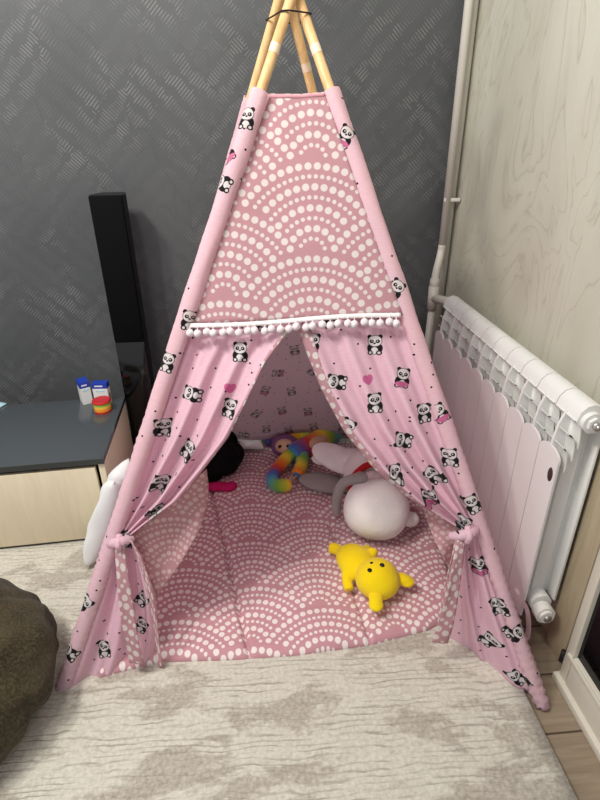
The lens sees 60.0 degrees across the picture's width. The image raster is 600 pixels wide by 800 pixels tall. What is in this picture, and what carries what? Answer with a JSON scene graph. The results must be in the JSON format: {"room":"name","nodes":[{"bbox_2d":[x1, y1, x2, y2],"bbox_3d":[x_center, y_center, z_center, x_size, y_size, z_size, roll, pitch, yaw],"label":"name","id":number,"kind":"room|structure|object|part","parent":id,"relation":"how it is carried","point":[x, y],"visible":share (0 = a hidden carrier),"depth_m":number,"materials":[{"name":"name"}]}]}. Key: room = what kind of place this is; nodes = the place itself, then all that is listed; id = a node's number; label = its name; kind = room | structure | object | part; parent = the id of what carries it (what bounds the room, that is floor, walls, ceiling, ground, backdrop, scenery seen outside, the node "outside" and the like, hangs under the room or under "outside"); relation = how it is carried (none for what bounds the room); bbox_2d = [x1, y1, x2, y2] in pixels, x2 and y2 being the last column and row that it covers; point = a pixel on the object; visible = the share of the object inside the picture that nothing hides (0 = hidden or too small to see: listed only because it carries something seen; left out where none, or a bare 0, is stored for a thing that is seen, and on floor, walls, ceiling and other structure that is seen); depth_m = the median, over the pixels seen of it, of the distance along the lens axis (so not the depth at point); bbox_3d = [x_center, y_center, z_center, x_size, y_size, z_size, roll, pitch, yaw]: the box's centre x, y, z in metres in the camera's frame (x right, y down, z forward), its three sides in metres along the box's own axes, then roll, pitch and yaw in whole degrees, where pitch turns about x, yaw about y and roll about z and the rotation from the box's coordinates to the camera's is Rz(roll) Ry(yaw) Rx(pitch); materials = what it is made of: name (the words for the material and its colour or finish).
{"room":"living room","nodes":[
{"label":"living room","id":0,"kind":"room"},
{"bbox_2d":[0,0,463,430],"bbox_3d":[-1.062,-0.980,1.652,3.415,2.612,0.100,-3,27,-4],"label":"wall","id":1,"kind":"structure","parent":0,"point":[141,99],"depth_m":1.72,"materials":[{"name":"grey paint"}]},
{"bbox_2d":[262,434,599,799],"bbox_3d":[-0.910,0.936,0.861,3.415,0.100,3.250,-3,27,-4],"label":"floor","id":2,"kind":"structure","parent":0,"point":[574,753],"depth_m":1.14,"materials":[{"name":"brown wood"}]},
{"bbox_2d":[88,192,154,447],"bbox_3d":[-0.601,-0.209,1.876,0.201,0.998,0.200,-3,27,-4],"label":"floor speaker","id":3,"kind":"object","parent":2,"relation":"on","point":[109,210],"visible":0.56,"depth_m":1.75,"materials":[{"name":"black"}]},
{"bbox_2d":[88,196,143,341],"bbox_3d":[-0.600,-0.418,1.714,0.100,0.474,0.010,-3,27,-4],"label":"grille","id":4,"kind":"object","parent":3,"relation":"attached to","point":[109,213],"depth_m":1.70,"materials":[{"name":"black fabric"}]},
{"bbox_2d":[0,438,577,799],"bbox_3d":[-0.642,0.712,1.151,2.312,0.013,2.220,-3,27,-4],"label":"area rug","id":5,"kind":"object","parent":2,"relation":"on","point":[411,717],"visible":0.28,"depth_m":1.12,"materials":[{"name":"beige carpet"}]},
{"bbox_2d":[0,578,58,761],"bbox_3d":[-0.842,0.587,1.101,0.627,0.279,0.532,-3,27,-4],"label":"beanbag","id":6,"kind":"object","parent":5,"relation":"on","point":[29,643],"visible":1,"depth_m":1.08,"materials":[{"name":"brown fabric"}]},
{"bbox_2d":[0,397,132,548],"bbox_3d":[-1.335,0.276,1.694,1.473,0.315,0.418,-4,27,-7],"label":"tv cabinet","id":7,"kind":"object","parent":5,"relation":"on","point":[56,458],"visible":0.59,"depth_m":1.60,"materials":[{"name":"grey wood"}]},
{"bbox_3d":[-0.961,0.342,1.565,0.712,0.261,0.016,-4,27,-7],"label":"drawer","id":8,"kind":"part","parent":7,"relation":"part of","materials":[{"name":"beige wood"}]},
{"bbox_2d":[76,377,92,404],"bbox_3d":[-0.764,-0.033,1.845,0.035,0.085,0.049,-17,31,-29],"label":"carton","id":9,"kind":"object","parent":7,"relation":"on","point":[83,385],"visible":0.94,"depth_m":1.83,"materials":[{"name":"white cardboard"}]},
{"bbox_2d":[91,380,111,401],"bbox_3d":[-0.699,-0.027,1.836,0.053,0.082,0.027,-1,27,0],"label":"carton","id":10,"kind":"object","parent":7,"relation":"on","point":[99,387],"visible":0.8,"depth_m":1.82,"materials":[{"name":"white cardboard"}]},
{"bbox_2d":[92,396,111,414],"bbox_3d":[-0.680,0.018,1.787,0.062,0.045,0.062,-3,27,-4],"label":"jar","id":11,"kind":"object","parent":7,"relation":"on","point":[101,404],"visible":1,"depth_m":1.77,"materials":[{"name":"plastic"}]},
{"bbox_3d":[-0.680,0.002,1.778,0.062,0.008,0.062,-3,27,-4],"label":"lid","id":12,"kind":"part","parent":11,"relation":"part of","materials":[{"name":"red plastic"}]},
{"bbox_3d":[-0.618,0.228,1.788,0.018,0.296,0.406,-4,27,-7],"label":"panel","id":13,"kind":"part","parent":7,"relation":"part of","materials":[{"name":"beige wood"}]},
{"bbox_2d":[83,456,129,566],"bbox_3d":[-0.569,0.333,1.532,0.156,0.312,0.134,-3,27,-4],"label":"pillow","id":14,"kind":"object","parent":5,"relation":"on","point":[97,526],"visible":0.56,"depth_m":1.48,"materials":[{"name":"white fabric"}]},
{"bbox_2d":[99,442,447,677],"bbox_3d":[-0.028,0.398,1.717,1.058,0.035,1.020,-3,27,-4],"label":"floor mat","id":15,"kind":"object","parent":5,"relation":"on","point":[259,577],"visible":0.44,"depth_m":1.46,"materials":[{"name":"fabric"}]},
{"bbox_2d":[201,431,243,482],"bbox_3d":[-0.307,0.201,1.954,0.195,0.146,0.255,-3,27,-4],"label":"stuffed toy","id":16,"kind":"object","parent":15,"relation":"on","point":[226,461],"visible":0.53,"depth_m":1.88,"materials":[{"name":"black"}]},
{"bbox_2d":[208,481,236,491],"bbox_3d":[-0.284,0.308,1.851,0.120,0.030,0.044,-1,27,0],"label":"cloth bundle","id":17,"kind":"object","parent":15,"relation":"on","point":[214,486],"visible":0.93,"depth_m":1.84,"materials":[{"name":"pink fabric"}]},
{"bbox_2d":[238,439,264,449],"bbox_3d":[-0.225,0.149,2.076,0.165,0.083,0.106,-5,27,-9],"label":"pillow","id":18,"kind":"object","parent":15,"relation":"on","point":[246,444],"visible":0.25,"depth_m":2.05,"materials":[{"name":"white fabric"}]},
{"bbox_2d":[264,430,341,492],"bbox_3d":[0.022,0.203,1.976,0.315,0.102,0.380,-3,27,-4],"label":"plush toy","id":19,"kind":"object","parent":15,"relation":"on","point":[296,448],"visible":0.89,"depth_m":1.95,"materials":[{"name":"multicoloured fabric"}]},
{"bbox_3d":[-0.063,0.247,1.912,0.107,0.078,0.238,4,27,10],"label":"arm","id":20,"kind":"part","parent":19,"relation":"part of"},
{"bbox_3d":[-0.011,0.154,2.121,0.270,0.060,0.070,0,27,1],"label":"leg","id":21,"kind":"part","parent":19,"relation":"part of","materials":[{"name":"multicoloured fabric"}]},
{"bbox_3d":[0.004,0.233,1.934,0.056,0.071,0.136,3,27,7],"label":"arm","id":22,"kind":"part","parent":19,"relation":"part of"},
{"bbox_2d":[299,442,418,539],"bbox_3d":[0.209,0.271,1.726,0.285,0.190,0.472,-14,30,-24],"label":"plush toy","id":23,"kind":"object","parent":15,"relation":"on","point":[374,508],"visible":0.84,"depth_m":1.59,"materials":[{"name":"grey fabric"}]},
{"bbox_3d":[0.158,0.295,1.658,0.113,0.172,0.048,8,28,17],"label":"arm","id":24,"kind":"part","parent":23,"relation":"part of","materials":[{"name":"grey fabric"}]},
{"bbox_2d":[329,543,414,611],"bbox_3d":[0.175,0.457,1.449,0.161,0.109,0.274,-19,32,-32],"label":"plush toy","id":25,"kind":"object","parent":15,"relation":"on","point":[376,578],"visible":1,"depth_m":1.39,"materials":[{"name":"yellow fabric"}]},
{"bbox_2d":[54,0,549,710],"bbox_3d":[-0.037,-0.233,1.295,1.177,1.579,1.168,-3,27,-4],"label":"tent","id":26,"kind":"object","parent":5,"relation":"on","point":[296,313],"visible":1,"depth_m":1.12,"materials":[{"name":"pink fabric"}]},
{"bbox_3d":[-0.082,-0.278,1.627,0.970,1.133,0.388,-3,27,-4],"label":"panel","id":27,"kind":"part","parent":26,"relation":"part of","materials":[{"name":"pink fabric"}]},
{"bbox_3d":[-0.018,-0.791,1.074,0.083,0.003,0.123,-11,29,-19],"label":"binding cord","id":28,"kind":"part","parent":26,"relation":"part of","materials":[{"name":"black fabric"}]},
{"bbox_3d":[-0.014,-0.167,1.093,0.449,0.029,0.011,0,27,1],"label":"pompom trim","id":29,"kind":"part","parent":26,"relation":"part of","materials":[{"name":"white fabric"}]},
{"bbox_3d":[-0.014,-0.390,1.078,0.461,0.438,0.165,0,27,2],"label":"panel","id":30,"kind":"part","parent":26,"relation":"part of","materials":[{"name":"fabric"}]},
{"bbox_2d":[441,0,599,610],"bbox_3d":[0.642,-0.787,1.222,0.100,2.612,1.130,-3,27,-4],"label":"wall","id":31,"kind":"structure","parent":0,"point":[524,252],"depth_m":1.31,"materials":[{"name":"beige paper"}]},
{"bbox_2d":[425,0,473,351],"bbox_3d":[0.488,-0.952,1.552,0.084,2.612,0.226,-3,27,-4],"label":"pipe","id":32,"kind":"object","parent":31,"relation":"attached to","point":[434,298],"visible":0.91,"depth_m":1.75,"materials":[{"name":"beige metal"}]},
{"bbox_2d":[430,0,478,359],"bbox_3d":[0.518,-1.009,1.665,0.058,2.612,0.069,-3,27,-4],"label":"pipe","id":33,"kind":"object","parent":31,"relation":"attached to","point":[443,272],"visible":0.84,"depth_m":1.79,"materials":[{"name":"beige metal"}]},
{"bbox_2d":[432,295,599,622],"bbox_3d":[0.557,0.097,1.483,0.118,0.576,0.836,-3,27,-4],"label":"radiator","id":34,"kind":"object","parent":31,"relation":"attached to","point":[529,438],"visible":0.87,"depth_m":1.26,"materials":[{"name":"white metal"}]},
{"bbox_3d":[0.472,-0.021,1.842,0.005,0.465,0.077,-3,27,-4],"label":"panel","id":35,"kind":"part","parent":34,"relation":"part of","materials":[{"name":"white metal"}]},
{"bbox_3d":[0.479,0.015,1.771,0.005,0.465,0.077,-3,27,-4],"label":"panel","id":36,"kind":"part","parent":34,"relation":"part of","materials":[{"name":"white metal"}]},
{"bbox_3d":[0.486,0.051,1.699,0.005,0.465,0.077,-3,27,-4],"label":"panel","id":37,"kind":"part","parent":34,"relation":"part of","materials":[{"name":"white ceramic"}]},
{"bbox_3d":[0.493,0.087,1.628,0.005,0.465,0.077,-3,27,-4],"label":"panel","id":38,"kind":"part","parent":34,"relation":"part of","materials":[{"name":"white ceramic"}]},
{"bbox_3d":[0.500,0.122,1.557,0.005,0.465,0.077,-3,27,-4],"label":"panel","id":39,"kind":"part","parent":34,"relation":"part of","materials":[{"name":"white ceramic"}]},
{"bbox_3d":[0.506,0.158,1.486,0.005,0.465,0.077,-3,27,-4],"label":"panel","id":40,"kind":"part","parent":34,"relation":"part of","materials":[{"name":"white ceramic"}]},
{"bbox_3d":[0.513,0.194,1.415,0.005,0.465,0.077,-3,27,-4],"label":"panel","id":41,"kind":"part","parent":34,"relation":"part of","materials":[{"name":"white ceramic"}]},
{"bbox_3d":[0.520,0.230,1.343,0.005,0.465,0.077,-3,27,-4],"label":"panel","id":42,"kind":"part","parent":34,"relation":"part of","materials":[{"name":"white metal"}]},
{"bbox_3d":[0.527,0.266,1.272,0.005,0.465,0.077,-3,27,-4],"label":"panel","id":43,"kind":"part","parent":34,"relation":"part of","materials":[{"name":"white metal"}]},
{"bbox_3d":[0.534,0.302,1.201,0.005,0.465,0.077,-3,27,-4],"label":"panel","id":44,"kind":"part","parent":34,"relation":"part of","materials":[{"name":"white metal"}]},
{"bbox_2d":[540,621,551,634],"bbox_3d":[0.601,0.344,1.811,0.012,0.062,1.088,-3,27,-4],"label":"baseboard","id":45,"kind":"structure","parent":31,"relation":"attached to","point":[546,626],"depth_m":1.35,"materials":[{"name":"beige wood"}]},
{"bbox_2d":[546,458,599,663],"bbox_3d":[0.642,-0.288,0.843,0.042,2.062,0.072,-3,27,-4],"label":"trim","id":46,"kind":"structure","parent":31,"relation":"attached to","point":[586,547],"depth_m":1.18,"materials":[{"name":"beige wood"}]},
{"bbox_2d":[552,548,599,761],"bbox_3d":[0.677,0.053,0.222,0.065,2.012,1.332,-3,27,-4],"label":"door","id":47,"kind":"structure","parent":31,"relation":"in","point":[577,680],"depth_m":1.13,"materials":[{"name":"beige paint"}]},
{"bbox_3d":[0.674,0.050,0.217,0.012,1.822,1.247,-3,27,-4],"label":"glass pane","id":48,"kind":"part","parent":47,"relation":"part of","materials":[{"name":"black glass"}]}
]}

